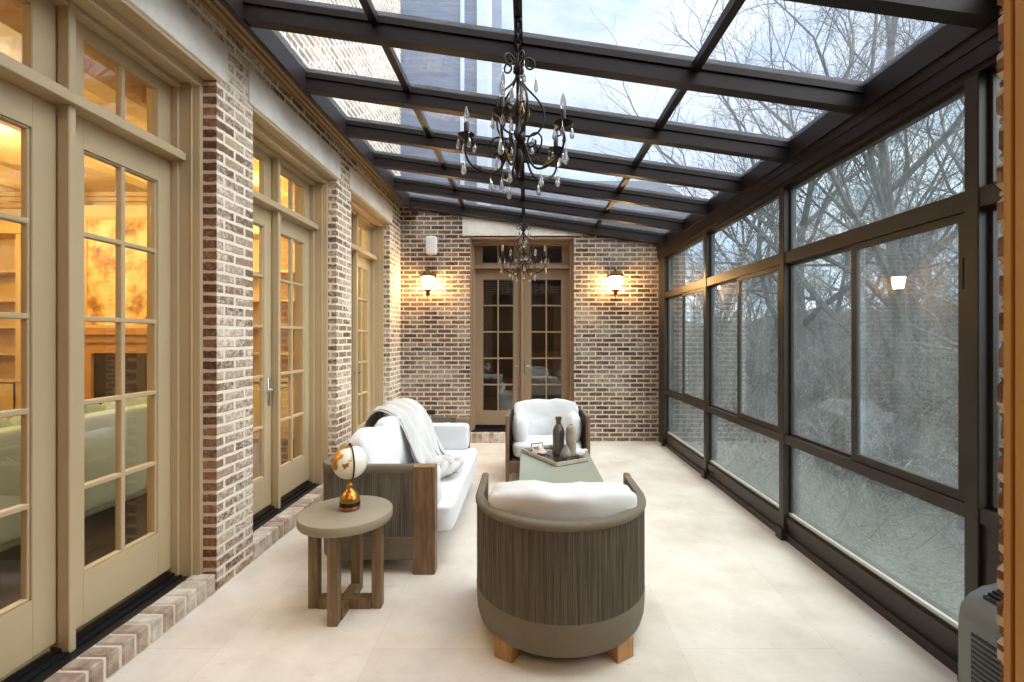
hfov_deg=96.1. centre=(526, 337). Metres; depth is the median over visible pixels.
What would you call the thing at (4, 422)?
cushion
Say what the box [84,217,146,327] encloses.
painting
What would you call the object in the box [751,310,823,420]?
evergreen
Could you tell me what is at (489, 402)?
floor
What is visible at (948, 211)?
window
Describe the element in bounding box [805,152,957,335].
bare tree
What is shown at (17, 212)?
wall
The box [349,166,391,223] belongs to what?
trim
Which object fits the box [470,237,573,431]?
door
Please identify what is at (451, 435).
cushion
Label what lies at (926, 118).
bare tree
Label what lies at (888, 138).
bare tree
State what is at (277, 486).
door
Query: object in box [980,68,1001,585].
window
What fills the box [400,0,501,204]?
wall
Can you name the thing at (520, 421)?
cushion
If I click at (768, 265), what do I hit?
window
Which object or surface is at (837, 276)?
bare tree
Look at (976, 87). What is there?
window post
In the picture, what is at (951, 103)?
bare tree
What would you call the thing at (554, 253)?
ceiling
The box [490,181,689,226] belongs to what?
roof
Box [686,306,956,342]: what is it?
hillside
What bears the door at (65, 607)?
in the wall at (227, 112)
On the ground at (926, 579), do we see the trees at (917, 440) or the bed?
the trees at (917, 440)
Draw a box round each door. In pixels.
[0,0,216,681]
[253,107,336,531]
[351,190,389,436]
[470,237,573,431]
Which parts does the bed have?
mattress, headboard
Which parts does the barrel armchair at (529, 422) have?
post, rail, post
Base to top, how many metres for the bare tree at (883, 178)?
17.659 m
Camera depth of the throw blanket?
4.27 m
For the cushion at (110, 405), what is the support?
on the sofa at (99, 420)
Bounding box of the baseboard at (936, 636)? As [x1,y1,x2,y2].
[665,431,957,674]
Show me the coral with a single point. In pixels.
(540, 450)
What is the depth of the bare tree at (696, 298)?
32.78 m
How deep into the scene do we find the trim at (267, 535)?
3.77 m
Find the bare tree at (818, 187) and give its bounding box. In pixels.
[687,187,827,332]
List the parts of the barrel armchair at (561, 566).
post, rail, post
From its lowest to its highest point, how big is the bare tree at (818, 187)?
15.628 m
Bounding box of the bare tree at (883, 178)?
[578,0,1001,494]
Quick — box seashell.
[576,448,587,454]
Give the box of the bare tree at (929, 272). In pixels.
[796,125,1001,327]
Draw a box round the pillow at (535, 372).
[532,369,549,376]
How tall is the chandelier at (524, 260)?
1.050 m
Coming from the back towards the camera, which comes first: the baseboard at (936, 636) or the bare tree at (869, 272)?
the bare tree at (869, 272)
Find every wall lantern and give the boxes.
[419,267,435,297]
[607,267,623,297]
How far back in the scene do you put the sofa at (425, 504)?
3.15 m
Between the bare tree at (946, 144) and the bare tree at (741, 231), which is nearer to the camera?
the bare tree at (946, 144)
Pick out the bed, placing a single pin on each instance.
(538, 365)
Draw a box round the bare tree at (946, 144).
[731,15,1001,359]
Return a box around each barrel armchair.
[476,473,645,662]
[505,398,589,481]
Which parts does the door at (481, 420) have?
transom sash, handle, transom sash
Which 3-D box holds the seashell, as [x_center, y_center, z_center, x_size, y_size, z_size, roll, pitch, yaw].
[0.536,1.181,4.783,0.202,0.074,0.096,0,0,0]
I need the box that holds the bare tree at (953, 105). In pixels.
[926,105,962,187]
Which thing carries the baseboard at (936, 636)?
attached to the window post
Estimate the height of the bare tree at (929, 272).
12.996 m
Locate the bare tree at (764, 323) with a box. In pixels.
[685,151,931,440]
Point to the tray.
(550, 458)
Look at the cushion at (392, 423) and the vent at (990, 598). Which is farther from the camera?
the cushion at (392, 423)
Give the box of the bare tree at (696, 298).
[685,229,759,334]
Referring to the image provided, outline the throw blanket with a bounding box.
[364,398,463,477]
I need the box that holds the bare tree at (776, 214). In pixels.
[723,214,777,338]
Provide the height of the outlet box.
0.070 m
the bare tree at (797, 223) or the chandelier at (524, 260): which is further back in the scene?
the bare tree at (797, 223)
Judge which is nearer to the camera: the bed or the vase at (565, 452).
the vase at (565, 452)
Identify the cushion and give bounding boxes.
[0,418,13,427]
[10,403,104,425]
[101,396,146,409]
[347,426,399,463]
[374,416,413,463]
[412,448,477,531]
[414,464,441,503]
[433,422,469,449]
[488,480,636,520]
[512,412,527,441]
[512,435,581,457]
[513,398,578,434]
[565,412,580,441]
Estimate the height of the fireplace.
3.600 m
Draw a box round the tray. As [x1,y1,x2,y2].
[522,442,587,466]
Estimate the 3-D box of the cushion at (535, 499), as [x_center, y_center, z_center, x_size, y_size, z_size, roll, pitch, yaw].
[0.187,0.998,2.443,0.809,0.486,0.315,0,0,0]
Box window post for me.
[659,72,988,680]
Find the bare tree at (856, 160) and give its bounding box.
[673,1,963,424]
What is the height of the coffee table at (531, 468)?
0.400 m
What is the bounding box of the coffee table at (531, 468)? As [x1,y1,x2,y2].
[519,449,603,482]
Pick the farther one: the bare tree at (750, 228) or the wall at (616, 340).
the bare tree at (750, 228)
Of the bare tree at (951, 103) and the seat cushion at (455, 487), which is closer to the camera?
the seat cushion at (455, 487)
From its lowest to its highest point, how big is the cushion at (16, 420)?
0.473 m
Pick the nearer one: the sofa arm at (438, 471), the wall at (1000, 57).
the wall at (1000, 57)
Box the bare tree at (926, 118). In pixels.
[842,118,955,311]
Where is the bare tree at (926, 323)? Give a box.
[796,165,1001,460]
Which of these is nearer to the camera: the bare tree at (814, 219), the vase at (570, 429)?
the vase at (570, 429)
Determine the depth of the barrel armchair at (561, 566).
2.25 m
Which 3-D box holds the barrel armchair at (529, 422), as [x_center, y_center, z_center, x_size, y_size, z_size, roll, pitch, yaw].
[0.235,1.188,5.593,0.962,0.864,0.836,0,0,0]
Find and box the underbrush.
[685,306,1001,533]
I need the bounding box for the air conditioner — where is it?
[958,583,1001,681]
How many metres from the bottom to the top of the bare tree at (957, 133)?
14.162 m
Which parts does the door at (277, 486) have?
transom sash, handle, transom sash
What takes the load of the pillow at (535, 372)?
on the bed
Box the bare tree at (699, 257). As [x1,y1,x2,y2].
[685,257,773,359]
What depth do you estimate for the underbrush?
11.81 m
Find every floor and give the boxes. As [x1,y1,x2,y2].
[0,439,294,609]
[105,442,957,681]
[483,396,684,439]
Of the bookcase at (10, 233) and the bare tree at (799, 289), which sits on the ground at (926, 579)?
the bare tree at (799, 289)
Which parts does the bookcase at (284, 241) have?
cabinet door, shelf, shelf, shelf, cabinet door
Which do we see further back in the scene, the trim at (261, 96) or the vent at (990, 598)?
the trim at (261, 96)
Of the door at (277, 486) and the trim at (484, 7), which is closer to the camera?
the door at (277, 486)
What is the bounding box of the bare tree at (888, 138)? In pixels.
[825,138,953,321]
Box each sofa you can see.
[0,396,146,551]
[323,408,477,573]
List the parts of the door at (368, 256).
transom sash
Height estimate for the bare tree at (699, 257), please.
11.356 m
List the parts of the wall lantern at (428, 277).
glass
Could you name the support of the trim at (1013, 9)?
attached to the wall at (1000, 57)
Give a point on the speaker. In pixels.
(431, 241)
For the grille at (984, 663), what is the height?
0.350 m
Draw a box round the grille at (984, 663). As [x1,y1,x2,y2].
[971,636,1001,681]
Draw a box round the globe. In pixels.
[332,443,367,511]
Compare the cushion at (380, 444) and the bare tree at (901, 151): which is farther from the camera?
the bare tree at (901, 151)
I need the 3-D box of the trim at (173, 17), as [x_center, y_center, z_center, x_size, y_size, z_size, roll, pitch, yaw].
[-2.022,-1.794,2.201,0.115,0.251,1.663,0,0,0]
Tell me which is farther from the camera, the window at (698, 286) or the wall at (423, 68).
the wall at (423, 68)
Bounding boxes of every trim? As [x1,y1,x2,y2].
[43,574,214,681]
[127,0,227,83]
[198,0,404,207]
[248,68,340,179]
[253,483,322,560]
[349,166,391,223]
[460,0,491,205]
[462,216,581,235]
[470,432,504,442]
[1004,0,1023,681]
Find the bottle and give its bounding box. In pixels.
[553,416,563,455]
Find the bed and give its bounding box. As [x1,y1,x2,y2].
[532,351,560,399]
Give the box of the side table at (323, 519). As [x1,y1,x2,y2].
[296,495,392,626]
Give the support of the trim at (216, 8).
attached to the wall at (227, 112)
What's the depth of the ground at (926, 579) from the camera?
7.50 m
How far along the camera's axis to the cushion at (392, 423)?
4.00 m
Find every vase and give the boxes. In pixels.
[560,444,571,460]
[566,424,575,455]
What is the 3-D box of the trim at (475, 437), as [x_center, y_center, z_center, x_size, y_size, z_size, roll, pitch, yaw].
[-0.079,1.544,7.141,1.727,0.152,0.117,0,0,0]
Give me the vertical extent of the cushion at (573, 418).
0.365 m
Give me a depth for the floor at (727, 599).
2.62 m
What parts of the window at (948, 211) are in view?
sliding sash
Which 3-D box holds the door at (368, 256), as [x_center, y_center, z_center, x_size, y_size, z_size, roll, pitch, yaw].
[-2.188,-0.054,5.908,0.424,3.228,1.456,0,0,0]
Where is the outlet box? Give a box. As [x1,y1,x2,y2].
[427,410,434,413]
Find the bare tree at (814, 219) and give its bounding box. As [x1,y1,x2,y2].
[735,219,840,309]
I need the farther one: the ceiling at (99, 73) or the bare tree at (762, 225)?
the bare tree at (762, 225)
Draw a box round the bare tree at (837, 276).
[732,190,888,354]
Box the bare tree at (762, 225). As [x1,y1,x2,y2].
[686,225,775,330]
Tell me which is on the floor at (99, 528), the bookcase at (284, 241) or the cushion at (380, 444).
the bookcase at (284, 241)
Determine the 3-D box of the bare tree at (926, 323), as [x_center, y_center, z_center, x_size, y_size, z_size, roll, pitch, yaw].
[10.341,-1.013,10.696,7.363,9.202,8.894,0,0,36]
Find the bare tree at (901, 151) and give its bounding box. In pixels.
[808,151,913,302]
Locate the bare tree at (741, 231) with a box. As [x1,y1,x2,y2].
[717,231,816,344]
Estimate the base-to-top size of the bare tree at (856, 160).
16.452 m
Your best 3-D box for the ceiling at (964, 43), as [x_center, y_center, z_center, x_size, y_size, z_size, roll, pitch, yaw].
[0.110,-1.725,4.002,4.180,1.030,6.396,0,0,0]
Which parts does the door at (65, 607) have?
transom sash, transom sash, frame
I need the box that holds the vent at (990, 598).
[983,589,1001,605]
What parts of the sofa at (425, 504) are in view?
rail, post, post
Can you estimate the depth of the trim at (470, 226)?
7.18 m
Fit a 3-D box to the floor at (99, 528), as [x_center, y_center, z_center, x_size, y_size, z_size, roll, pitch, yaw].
[-5.670,1.645,3.600,6.660,0.150,8.000,0,0,0]
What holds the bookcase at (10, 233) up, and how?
on the floor at (99, 528)
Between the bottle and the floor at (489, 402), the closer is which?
the bottle
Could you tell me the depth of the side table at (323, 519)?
2.75 m
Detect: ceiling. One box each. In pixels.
[0,0,294,208]
[220,0,1001,260]
[483,227,667,262]
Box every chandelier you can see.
[456,16,573,199]
[499,208,548,282]
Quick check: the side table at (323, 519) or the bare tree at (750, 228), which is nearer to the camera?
the side table at (323, 519)
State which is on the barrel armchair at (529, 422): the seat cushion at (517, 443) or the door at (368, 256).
the seat cushion at (517, 443)
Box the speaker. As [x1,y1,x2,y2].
[426,236,438,254]
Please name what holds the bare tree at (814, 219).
on the ground at (926, 579)
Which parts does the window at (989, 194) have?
infill panel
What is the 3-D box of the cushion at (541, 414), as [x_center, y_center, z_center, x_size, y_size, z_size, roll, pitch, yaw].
[0.236,0.998,5.732,0.809,0.486,0.315,0,0,0]
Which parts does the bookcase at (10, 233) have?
cabinet door, shelf, shelf, shelf, shelf, cabinet door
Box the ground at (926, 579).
[685,307,1001,614]
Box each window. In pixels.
[665,237,703,456]
[706,193,778,507]
[784,87,963,628]
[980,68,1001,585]
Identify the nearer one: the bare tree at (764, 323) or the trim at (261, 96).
the trim at (261, 96)
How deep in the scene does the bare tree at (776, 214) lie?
41.11 m
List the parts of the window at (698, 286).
sliding sash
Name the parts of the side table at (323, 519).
leg, leg, leg, leg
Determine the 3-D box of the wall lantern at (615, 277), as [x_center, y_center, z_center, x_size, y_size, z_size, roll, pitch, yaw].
[1.361,-0.848,7.065,0.244,0.475,0.276,0,0,22]
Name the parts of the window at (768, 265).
sliding sash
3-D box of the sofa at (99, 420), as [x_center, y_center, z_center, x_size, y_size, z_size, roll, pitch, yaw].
[-3.997,1.052,3.749,0.974,1.037,2.614,0,0,0]
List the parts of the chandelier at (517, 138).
bulb, arm, bulb, arm, arm, chain, arm, arm, bulb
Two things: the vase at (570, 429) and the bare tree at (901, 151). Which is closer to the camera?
the vase at (570, 429)
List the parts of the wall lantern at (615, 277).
glass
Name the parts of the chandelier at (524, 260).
arm, arm, arm, arm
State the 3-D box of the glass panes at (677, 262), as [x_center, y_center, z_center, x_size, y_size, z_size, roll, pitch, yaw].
[0.000,-0.130,9.830,5.200,3.300,4.540,0,0,0]
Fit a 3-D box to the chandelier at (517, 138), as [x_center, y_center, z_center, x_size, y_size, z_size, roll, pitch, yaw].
[-0.025,-1.295,2.538,0.622,0.970,0.648,0,0,32]
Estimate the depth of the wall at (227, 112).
3.19 m
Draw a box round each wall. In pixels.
[0,209,358,227]
[181,0,399,591]
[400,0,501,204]
[400,205,658,441]
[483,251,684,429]
[996,0,1003,681]
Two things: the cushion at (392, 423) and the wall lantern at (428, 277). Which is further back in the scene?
the wall lantern at (428, 277)
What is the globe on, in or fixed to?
on the side table at (323, 519)
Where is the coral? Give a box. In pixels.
[530,444,552,454]
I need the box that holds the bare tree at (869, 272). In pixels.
[762,212,885,376]
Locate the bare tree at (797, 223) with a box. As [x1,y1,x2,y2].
[692,223,797,345]
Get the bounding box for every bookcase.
[0,223,20,419]
[253,225,358,438]
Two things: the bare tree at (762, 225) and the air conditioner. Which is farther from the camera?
the bare tree at (762, 225)
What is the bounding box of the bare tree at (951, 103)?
[800,103,962,330]
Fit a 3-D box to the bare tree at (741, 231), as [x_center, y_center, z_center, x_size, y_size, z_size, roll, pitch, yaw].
[15.543,-3.046,31.458,7.971,10.470,5.565,0,0,-10]
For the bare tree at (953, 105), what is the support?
on the ground at (926, 579)
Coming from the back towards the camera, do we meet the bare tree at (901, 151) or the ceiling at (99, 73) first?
the bare tree at (901, 151)
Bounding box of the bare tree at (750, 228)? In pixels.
[684,103,940,363]
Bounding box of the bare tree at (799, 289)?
[570,0,962,436]
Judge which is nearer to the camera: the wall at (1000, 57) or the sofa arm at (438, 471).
the wall at (1000, 57)
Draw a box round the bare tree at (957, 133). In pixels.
[851,99,1001,341]
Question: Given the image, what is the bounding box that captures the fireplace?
[84,205,146,404]
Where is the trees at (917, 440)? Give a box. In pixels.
[685,187,1001,554]

